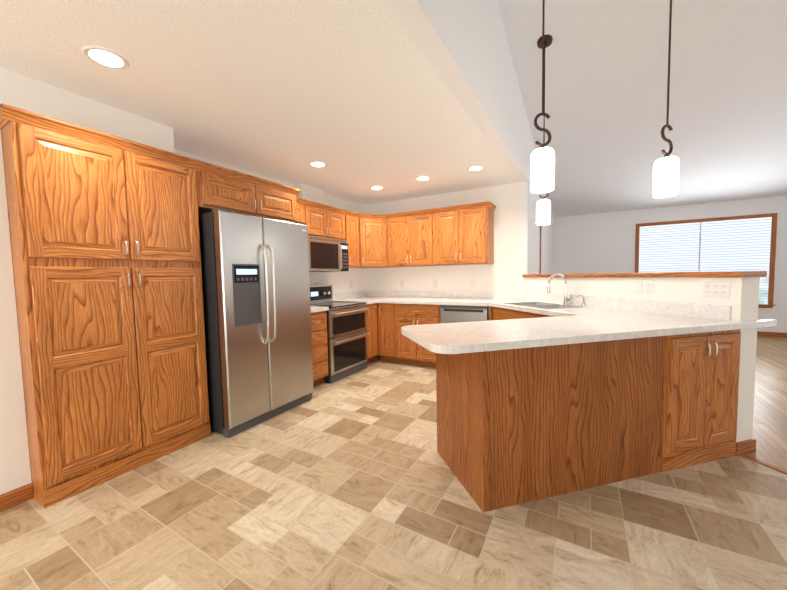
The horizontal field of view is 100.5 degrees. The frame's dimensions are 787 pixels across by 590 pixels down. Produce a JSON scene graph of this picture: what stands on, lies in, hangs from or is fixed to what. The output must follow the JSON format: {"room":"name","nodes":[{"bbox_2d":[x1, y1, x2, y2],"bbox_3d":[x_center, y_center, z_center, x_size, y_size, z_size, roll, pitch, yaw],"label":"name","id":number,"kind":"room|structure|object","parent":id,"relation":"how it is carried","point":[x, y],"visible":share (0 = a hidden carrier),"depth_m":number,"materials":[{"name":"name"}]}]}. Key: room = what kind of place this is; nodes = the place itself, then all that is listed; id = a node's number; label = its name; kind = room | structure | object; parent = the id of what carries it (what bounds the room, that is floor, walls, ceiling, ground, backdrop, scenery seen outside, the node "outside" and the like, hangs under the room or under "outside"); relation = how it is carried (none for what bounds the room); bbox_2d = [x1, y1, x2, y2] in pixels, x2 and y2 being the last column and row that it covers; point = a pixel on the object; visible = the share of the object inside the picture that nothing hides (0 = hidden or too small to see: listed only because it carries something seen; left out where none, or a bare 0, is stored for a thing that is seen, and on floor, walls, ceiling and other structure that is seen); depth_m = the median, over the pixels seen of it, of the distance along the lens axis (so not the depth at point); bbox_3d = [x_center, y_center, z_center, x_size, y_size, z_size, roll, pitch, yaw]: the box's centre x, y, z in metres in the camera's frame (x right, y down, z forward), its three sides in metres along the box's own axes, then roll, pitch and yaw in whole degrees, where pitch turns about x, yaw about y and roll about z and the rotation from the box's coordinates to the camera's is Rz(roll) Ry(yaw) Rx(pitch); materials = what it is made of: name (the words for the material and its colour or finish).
{"room":"kitchen","nodes":[
{"label":"kitchen","id":0,"kind":"room"},
{"bbox_2d":[0,68,173,494],"bbox_3d":[-3.119,0.055,0.760,0.580,2.446,4.670,1,4,30],"label":"wall","id":1,"kind":"structure","parent":0,"point":[28,94],"depth_m":1.87,"materials":[{"name":"white paint"}]},
{"bbox_2d":[0,483,33,511],"bbox_3d":[-3.063,1.262,0.293,0.013,0.090,3.774,1,4,30],"label":"baseboard","id":2,"kind":"structure","parent":1,"relation":"attached to","point":[14,497],"depth_m":1.86,"materials":[{"name":"brown wood"}]},
{"bbox_2d":[0,0,517,205],"bbox_3d":[-1.439,-1.302,1.599,2.610,0.100,7.967,1,4,30],"label":"ceiling","id":3,"kind":"structure","parent":0,"point":[358,98],"depth_m":2.00,"materials":[{"name":"white paint"}]},
{"bbox_2d":[82,46,128,69],"bbox_3d":[-1.526,-1.255,1.740,0.190,0.006,0.190,1,4,30],"label":"recessed light","id":4,"kind":"object","parent":3,"relation":"in","point":[103,57],"visible":1,"depth_m":1.73,"materials":[{"name":"white plastic"}]},
{"bbox_2d":[309,161,326,167],"bbox_3d":[-0.793,-1.370,3.439,0.190,0.006,0.190,1,4,30],"label":"recessed light","id":5,"kind":"object","parent":3,"relation":"in","point":[317,164],"visible":0.98,"depth_m":3.43,"materials":[{"name":"white plastic"}]},
{"bbox_2d":[370,186,383,189],"bbox_3d":[-0.223,-1.438,4.401,0.190,0.006,0.190,1,4,30],"label":"recessed light","id":6,"kind":"object","parent":3,"relation":"in","point":[376,187],"visible":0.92,"depth_m":4.38,"materials":[{"name":"white plastic"}]},
{"bbox_2d":[415,176,430,180],"bbox_3d":[0.362,-1.426,4.015,0.190,0.006,0.190,1,4,30],"label":"recessed light","id":7,"kind":"object","parent":3,"relation":"in","point":[423,178],"visible":0.92,"depth_m":4.01,"materials":[{"name":"white plastic"}]},
{"bbox_2d":[467,165,484,170],"bbox_3d":[0.923,-1.417,3.667,0.190,0.006,0.190,1,4,30],"label":"recessed light","id":8,"kind":"object","parent":3,"relation":"in","point":[475,168],"visible":0.96,"depth_m":3.67,"materials":[{"name":"white plastic"}]},
{"bbox_2d":[174,149,365,292],"bbox_3d":[-1.308,-0.190,4.306,0.150,2.446,3.297,1,4,30],"label":"wall","id":9,"kind":"structure","parent":0,"point":[340,281],"depth_m":4.91,"materials":[{"name":"white paint"}]},
{"bbox_2d":[200,163,299,221],"bbox_3d":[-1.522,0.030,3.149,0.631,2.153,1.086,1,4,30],"label":"upper cabinet","id":10,"kind":"object","parent":9,"relation":"attached to","point":[241,194],"depth_m":2.88,"materials":[{"name":"brown wood"}]},
{"bbox_2d":[294,183,323,203],"bbox_3d":[-1.112,-1.287,4.337,0.129,0.266,0.400,1,4,30],"label":"chase","id":11,"kind":"object","parent":9,"relation":"attached to","point":[310,193],"visible":0.53,"depth_m":4.26,"materials":[{"name":"white paint"}]},
{"bbox_2d":[308,235,348,271],"bbox_3d":[-0.963,-0.519,4.286,0.439,0.422,0.752,1,4,30],"label":"microwave","id":12,"kind":"object","parent":9,"relation":"attached to","point":[328,254],"visible":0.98,"depth_m":4.16,"materials":[{"name":"grey metal"}]},
{"bbox_2d":[333,291,376,303],"bbox_3d":[-0.591,0.049,4.743,0.650,0.140,0.249,1,4,30],"label":"countertop","id":13,"kind":"structure","parent":9,"relation":"attached to","point":[370,297],"depth_m":5.09,"materials":[{"name":"stone"}]},
{"bbox_2d":[356,213,387,267],"bbox_3d":[-0.308,-0.794,4.872,0.298,0.757,0.345,1,4,30],"label":"upper cabinet","id":14,"kind":"object","parent":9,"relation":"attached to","point":[371,229],"depth_m":4.86,"materials":[{"name":"brown wood"}]},
{"bbox_2d":[310,306,328,312],"bbox_3d":[-1.137,0.116,3.802,0.650,0.140,0.397,1,4,30],"label":"countertop","id":15,"kind":"structure","parent":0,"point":[316,309],"depth_m":3.72,"materials":[{"name":"stone"}]},
{"bbox_2d":[0,359,786,589],"bbox_3d":[0.833,1.247,0.459,7.750,0.050,7.967,1,4,30],"label":"floor","id":16,"kind":"structure","parent":0,"point":[351,482],"depth_m":1.68,"materials":[{"name":"tile"}]},
{"bbox_2d":[0,107,210,508],"bbox_3d":[-1.998,0.088,2.330,0.631,2.153,0.949,1,4,30],"label":"tall cabinet","id":17,"kind":"object","parent":16,"relation":"on","point":[105,246],"depth_m":2.03,"materials":[{"name":"brown wood"}]},
{"bbox_2d":[199,208,312,437],"bbox_3d":[-1.386,0.202,3.117,0.867,1.807,0.935,1,4,30],"label":"fridge","id":18,"kind":"object","parent":16,"relation":"on","point":[256,298],"visible":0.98,"depth_m":2.75,"materials":[{"name":"grey metal"}]},
{"bbox_2d":[310,285,369,383],"bbox_3d":[-0.805,0.450,4.306,0.714,1.150,0.756,1,4,30],"label":"range","id":19,"kind":"object","parent":16,"relation":"on","point":[347,333],"visible":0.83,"depth_m":4.15,"materials":[{"name":"grey metal"}]},
{"bbox_2d":[440,305,487,322],"bbox_3d":[1.026,0.549,4.377,0.610,0.872,0.604,1,4,30],"label":"dishwasher","id":20,"kind":"object","parent":16,"relation":"on","point":[454,313],"visible":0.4,"depth_m":4.10,"materials":[{"name":"grey metal"}]},
{"bbox_2d":[488,306,555,320],"bbox_3d":[1.351,0.605,3.318,1.008,0.874,0.964,1,4,30],"label":"base cabinet","id":21,"kind":"object","parent":16,"relation":"on","point":[494,313],"depth_m":3.61,"materials":[{"name":"brown wood"}]},
{"bbox_2d":[373,291,562,304],"bbox_3d":[1.143,0.123,4.279,4.116,0.300,0.679,1,4,30],"label":"countertop","id":22,"kind":"structure","parent":21,"relation":"on","point":[399,297],"depth_m":4.78,"materials":[{"name":"stone"}]},
{"bbox_2d":[401,292,776,353],"bbox_3d":[1.347,0.232,2.367,1.890,0.300,2.430,1,4,30],"label":"countertop","id":23,"kind":"structure","parent":21,"relation":"on","point":[595,319],"depth_m":2.18,"materials":[{"name":"stone"}]},
{"bbox_2d":[547,273,585,306],"bbox_3d":[1.783,-0.059,3.384,0.263,0.342,0.285,-2,3,-15],"label":"sink faucet","id":24,"kind":"object","parent":23,"relation":"on","point":[566,299],"visible":1,"depth_m":3.47,"materials":[{"name":"silver metal"}]},
{"bbox_2d":[436,335,671,512],"bbox_3d":[0.991,0.680,2.164,1.249,0.874,0.653,-2,3,-15],"label":"base cabinet","id":25,"kind":"object","parent":16,"relation":"on","point":[520,426],"depth_m":1.87,"materials":[{"name":"brown wood"}]},
{"bbox_2d":[668,329,740,470],"bbox_3d":[1.910,0.648,2.407,0.656,0.874,0.653,-2,3,-15],"label":"base cabinet","id":26,"kind":"object","parent":16,"relation":"on","point":[705,365],"depth_m":2.09,"materials":[{"name":"brown wood"}]},
{"bbox_2d":[741,454,786,474],"bbox_3d":[3.204,1.252,-0.907,0.045,0.008,6.484,-2,3,-15],"label":"trim","id":27,"kind":"structure","parent":16,"relation":"on","point":[765,464],"depth_m":2.11,"materials":[{"name":"brown wood"}]},
{"bbox_2d":[364,183,517,298],"bbox_3d":[0.617,-0.269,5.023,2.460,2.446,0.120,1,4,30],"label":"wall","id":28,"kind":"structure","parent":0,"point":[500,274],"depth_m":4.67,"materials":[{"name":"white paint"}]},
{"bbox_2d":[432,280,436,286],"bbox_3d":[0.621,-0.172,4.952,0.070,0.115,0.008,1,4,30],"label":"electrical outlet plate","id":29,"kind":"object","parent":28,"relation":"attached to","point":[434,283],"visible":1,"depth_m":4.95,"materials":[{"name":"white plastic"}]},
{"bbox_2d":[471,279,475,286],"bbox_3d":[1.140,-0.165,4.651,0.070,0.115,0.008,1,4,30],"label":"electrical outlet plate","id":30,"kind":"object","parent":28,"relation":"attached to","point":[473,282],"visible":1,"depth_m":4.65,"materials":[{"name":"white plastic"}]},
{"bbox_2d":[384,0,552,298],"bbox_3d":[0.731,-1.209,2.623,0.120,4.600,11.900,1,4,30],"label":"wall","id":31,"kind":"structure","parent":0,"point":[463,46],"depth_m":2.51,"materials":[{"name":"white paint"}]},
{"bbox_2d":[539,225,541,273],"bbox_3d":[2.188,-0.127,5.023,0.019,2.100,1.178,1,4,30],"label":"trim","id":32,"kind":"structure","parent":31,"relation":"attached to","point":[540,248],"depth_m":5.43,"materials":[{"name":"brown wood"}]},
{"bbox_2d":[523,277,759,441],"bbox_3d":[2.091,0.424,3.315,0.170,1.205,2.290,-2,3,-15],"label":"wall","id":33,"kind":"structure","parent":0,"point":[743,300],"depth_m":2.38,"materials":[{"name":"white paint"}]},
{"bbox_2d":[534,279,537,288],"bbox_3d":[1.777,-0.138,4.076,0.009,0.115,0.070,-2,3,-15],"label":"electrical outlet plate","id":34,"kind":"object","parent":33,"relation":"attached to","point":[536,283],"visible":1,"depth_m":4.07,"materials":[{"name":"white plastic"}]},
{"bbox_2d":[635,280,642,293],"bbox_3d":[2.111,-0.070,2.822,0.009,0.115,0.070,-2,3,-15],"label":"electrical outlet plate","id":35,"kind":"object","parent":33,"relation":"attached to","point":[638,286],"visible":1,"depth_m":2.81,"materials":[{"name":"white plastic"}]},
{"bbox_2d":[522,271,766,277],"bbox_3d":[2.088,-0.195,3.234,0.235,0.040,2.240,-2,3,-15],"label":"trim","id":36,"kind":"structure","parent":33,"relation":"on","point":[732,274],"depth_m":2.50,"materials":[{"name":"brown wood"}]},
{"bbox_2d":[645,280,653,293],"bbox_3d":[2.134,-0.066,2.735,0.009,0.115,0.070,-2,4,-15],"label":"electrical outlet plate","id":37,"kind":"object","parent":33,"relation":"attached to","point":[649,286],"visible":1,"depth_m":2.73,"materials":[{"name":"white plastic"}]},
{"bbox_2d":[702,281,730,297],"bbox_3d":[2.253,-0.042,2.291,0.008,0.115,0.162,-2,3,-15],"label":"electrical outlet plate","id":38,"kind":"object","parent":33,"relation":"attached to","point":[721,289],"visible":1,"depth_m":2.28,"materials":[{"name":"white plastic"}]},
{"bbox_2d":[736,438,755,455],"bbox_3d":[2.125,0.984,3.295,0.180,0.090,2.204,-2,3,-15],"label":"baseboard","id":39,"kind":"structure","parent":33,"relation":"attached to","point":[746,446],"depth_m":2.23,"materials":[{"name":"brown wood"}]},
{"bbox_2d":[497,0,786,217],"bbox_3d":[2.960,-2.439,1.312,5.020,2.059,12.020,1,4,30],"label":"ceiling","id":40,"kind":"structure","parent":0,"point":[606,70],"depth_m":3.62,"materials":[{"name":"white paint"}]},
{"bbox_2d":[530,0,554,192],"bbox_3d":[0.822,-1.545,1.794,0.136,1.915,0.136,-1,3,-5],"label":"pendant light","id":41,"kind":"object","parent":40,"relation":"hanging from","point":[542,168],"visible":1,"depth_m":1.80,"materials":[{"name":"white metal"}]},
{"bbox_2d":[536,34,552,224],"bbox_3d":[1.413,-1.518,3.074,0.136,1.686,0.136,-1,3,10],"label":"pendant light","id":42,"kind":"object","parent":40,"relation":"hanging from","point":[543,211],"visible":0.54,"depth_m":3.06,"materials":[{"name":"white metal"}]},
{"bbox_2d":[653,0,679,197],"bbox_3d":[1.667,-1.525,1.976,0.136,1.820,0.136,-2,4,-20],"label":"pendant light","id":43,"kind":"object","parent":40,"relation":"hanging from","point":[666,175],"visible":1,"depth_m":1.98,"materials":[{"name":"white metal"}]},
{"bbox_2d":[553,195,786,332],"bbox_3d":[5.982,-0.743,6.569,5.020,3.000,0.120,1,4,30],"label":"wall","id":44,"kind":"structure","parent":0,"point":[598,243],"depth_m":7.02,"materials":[{"name":"white paint"}]},
{"bbox_2d":[635,213,777,307],"bbox_3d":[6.027,-0.631,6.450,2.100,1.720,0.052,1,4,30],"label":"window","id":45,"kind":"structure","parent":44,"relation":"in","point":[772,260],"depth_m":6.03,"materials":[{"name":"brown wood"}]},
{"bbox_2d":[639,217,771,303],"bbox_3d":[6.037,-0.633,6.467,1.930,1.590,0.004,1,4,30],"label":"blinds","id":46,"kind":"object","parent":45,"relation":"attached to","point":[730,245],"visible":0.6,"depth_m":6.38,"materials":[{"name":"white plastic"}]},
{"bbox_2d":[757,331,786,337],"bbox_3d":[5.978,0.713,6.597,5.019,0.090,0.012,1,4,30],"label":"baseboard","id":47,"kind":"structure","parent":44,"relation":"attached to","point":[772,334],"depth_m":6.02,"materials":[{"name":"brown wood"}]},
{"bbox_2d":[746,336,786,470],"bbox_3d":[3.696,1.053,2.790,5.140,0.050,9.155,1,4,30],"label":"floor","id":48,"kind":"structure","parent":0,"point":[769,434],"depth_m":3.09,"materials":[{"name":"brown wood"}]}
]}

